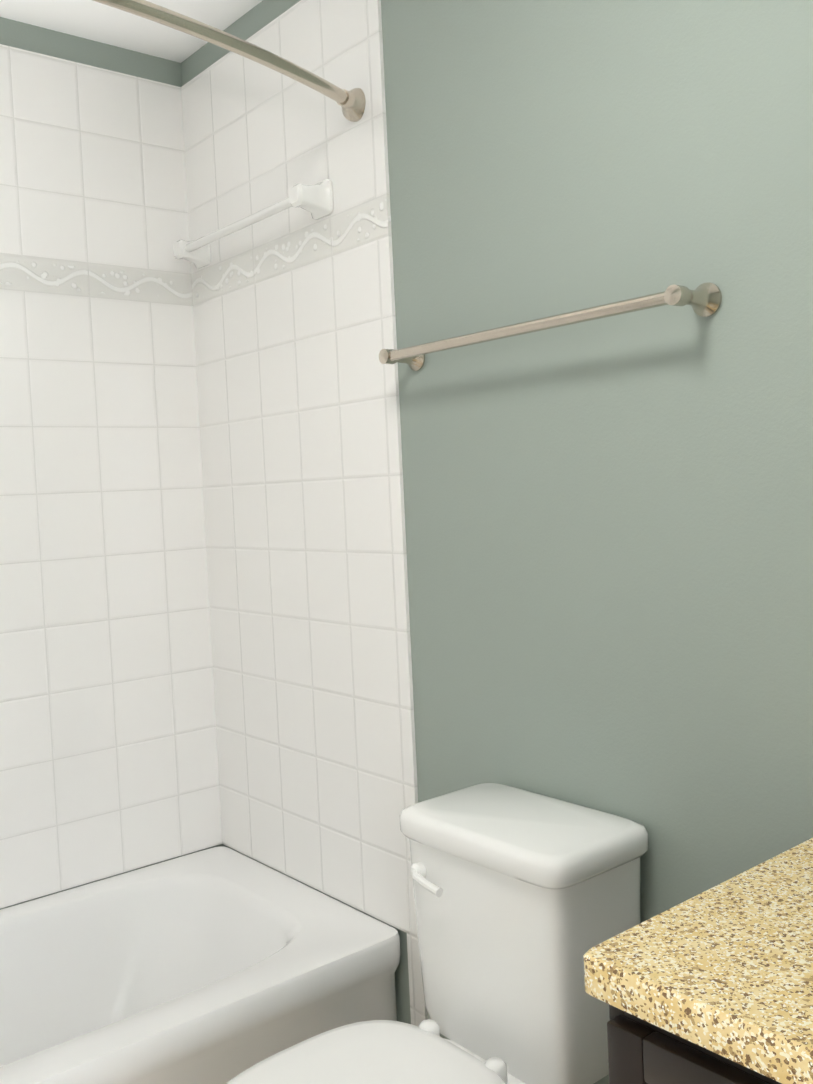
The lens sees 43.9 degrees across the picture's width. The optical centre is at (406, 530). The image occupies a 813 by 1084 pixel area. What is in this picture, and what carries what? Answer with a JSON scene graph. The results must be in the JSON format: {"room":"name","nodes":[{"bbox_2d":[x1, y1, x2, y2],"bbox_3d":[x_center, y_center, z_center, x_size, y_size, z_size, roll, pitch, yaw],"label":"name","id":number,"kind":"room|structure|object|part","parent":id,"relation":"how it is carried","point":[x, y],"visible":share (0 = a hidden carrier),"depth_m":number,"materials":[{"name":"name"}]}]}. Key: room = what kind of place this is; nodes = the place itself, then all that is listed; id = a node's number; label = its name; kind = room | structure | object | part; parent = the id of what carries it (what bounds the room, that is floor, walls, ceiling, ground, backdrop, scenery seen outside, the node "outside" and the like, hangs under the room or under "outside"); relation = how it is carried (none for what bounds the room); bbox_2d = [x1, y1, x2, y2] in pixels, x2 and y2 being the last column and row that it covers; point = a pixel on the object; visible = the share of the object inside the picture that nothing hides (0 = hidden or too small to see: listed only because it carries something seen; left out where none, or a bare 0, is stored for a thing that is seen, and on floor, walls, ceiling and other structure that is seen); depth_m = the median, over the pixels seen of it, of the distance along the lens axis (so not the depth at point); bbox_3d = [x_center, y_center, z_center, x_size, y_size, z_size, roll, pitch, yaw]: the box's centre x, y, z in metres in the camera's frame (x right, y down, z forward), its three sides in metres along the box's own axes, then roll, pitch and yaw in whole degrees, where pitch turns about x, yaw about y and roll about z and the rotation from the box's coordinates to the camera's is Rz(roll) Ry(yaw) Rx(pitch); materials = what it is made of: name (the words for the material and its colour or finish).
{"room":"bathroom","nodes":[
{"label":"bathroom","id":0,"kind":"room"},
{"bbox_2d":[0,17,223,909],"bbox_3d":[-1.139,0.076,2.178,1.520,2.440,0.120,-5,3,-39],"label":"wall","id":1,"kind":"structure","parent":0,"point":[33,38],"depth_m":2.41,"materials":[{"name":"grey paint"}]},
{"bbox_2d":[0,44,221,908],"bbox_3d":[-1.107,-0.106,2.121,1.504,1.945,0.008,-5,3,-39],"label":"wall tile","id":2,"kind":"structure","parent":1,"relation":"attached to","point":[108,755],"depth_m":2.42,"materials":[{"name":"white tile"}]},
{"bbox_2d":[0,0,262,62],"bbox_3d":[-0.425,-1.184,1.034,1.960,0.100,2.790,-5,3,-39],"label":"ceiling","id":3,"kind":"structure","parent":0,"point":[97,21],"depth_m":2.32,"materials":[{"name":"white paint"}]},
{"bbox_2d":[181,0,812,1083],"bbox_3d":[0.342,0.027,1.671,0.120,2.440,2.790,-5,3,-39],"label":"wall","id":4,"kind":"structure","parent":0,"point":[609,542],"depth_m":1.58,"materials":[{"name":"grey paint"}]},
{"bbox_2d":[181,0,427,1025],"bbox_3d":[-0.260,0.062,2.302,0.008,2.375,0.810,-5,3,-39],"label":"wall tile","id":5,"kind":"structure","parent":4,"relation":"attached to","point":[299,408],"depth_m":2.23,"materials":[{"name":"white tile"}]},
{"bbox_2d":[173,179,332,268],"bbox_3d":[-0.369,-0.692,2.295,0.074,0.072,0.592,-5,3,-39],"label":"towel rail","id":6,"kind":"object","parent":5,"relation":"attached to","point":[316,201],"visible":1,"depth_m":2.17,"materials":[{"name":"white ceramic"}]},
{"bbox_2d":[379,282,721,370],"bbox_3d":[0.191,-0.326,1.655,0.086,0.048,0.688,-5,3,-39],"label":"towel rail","id":7,"kind":"object","parent":4,"relation":"attached to","point":[704,299],"visible":1,"depth_m":1.53,"materials":[{"name":"silver metal"}]},
{"bbox_3d":[-0.307,1.351,1.137,1.960,0.100,2.790,-5,3,-39],"label":"floor","id":8,"kind":"structure","parent":0,"visible":0},
{"bbox_2d":[0,846,399,1083],"bbox_3d":[-0.809,1.080,1.876,1.503,0.428,0.751,-5,3,-39],"label":"bathtub","id":9,"kind":"object","parent":8,"relation":"on","point":[220,965],"visible":0.96,"depth_m":2.21,"materials":[{"name":"white ceramic"}]},
{"bbox_2d":[226,783,647,1083],"bbox_3d":[0.014,0.871,1.488,0.714,0.800,0.372,-5,3,-39],"label":"toilet","id":10,"kind":"object","parent":8,"relation":"on","point":[525,901],"visible":0.96,"depth_m":1.52,"materials":[{"name":"white ceramic"}]},
{"bbox_3d":[-0.083,0.820,1.407,0.469,0.055,0.372,-5,3,-39],"label":"seat","id":11,"kind":"part","parent":10,"relation":"part of","materials":[{"name":"white plastic"}]},
{"bbox_3d":[0.030,0.560,1.623,0.034,0.029,0.090,-5,3,-39],"label":"handle","id":12,"kind":"part","parent":10,"relation":"part of","materials":[{"name":"white plastic"}]},
{"bbox_3d":[0.188,0.643,1.632,0.234,0.372,0.368,-5,3,-39],"label":"tank","id":13,"kind":"part","parent":10,"relation":"part of","materials":[{"name":"white ceramic"}]},
{"bbox_2d":[583,838,812,1083],"bbox_3d":[0.656,0.755,0.816,0.567,1.025,0.822,-5,3,-39],"label":"bathroom vanity","id":14,"kind":"object","parent":8,"relation":"on","point":[713,985],"visible":1,"depth_m":0.90,"materials":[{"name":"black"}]},
{"bbox_3d":[0.455,0.804,0.647,0.020,0.710,0.778,-5,3,-39],"label":"door","id":15,"kind":"part","parent":14,"relation":"part of","materials":[{"name":"black wood"}]},
{"bbox_3d":[-1.423,0.155,1.340,0.008,2.375,0.810,-5,3,-39],"label":"wall tile","id":16,"kind":"structure","parent":0,"visible":0},
{"bbox_2d":[93,0,365,121],"bbox_3d":[-0.635,-0.802,1.482,1.525,0.064,0.195,-5,3,-39],"label":"rail","id":17,"kind":"object","parent":16,"relation":"attached to","point":[352,103],"visible":1,"depth_m":1.73,"materials":[{"name":"silver metal"}]}
]}

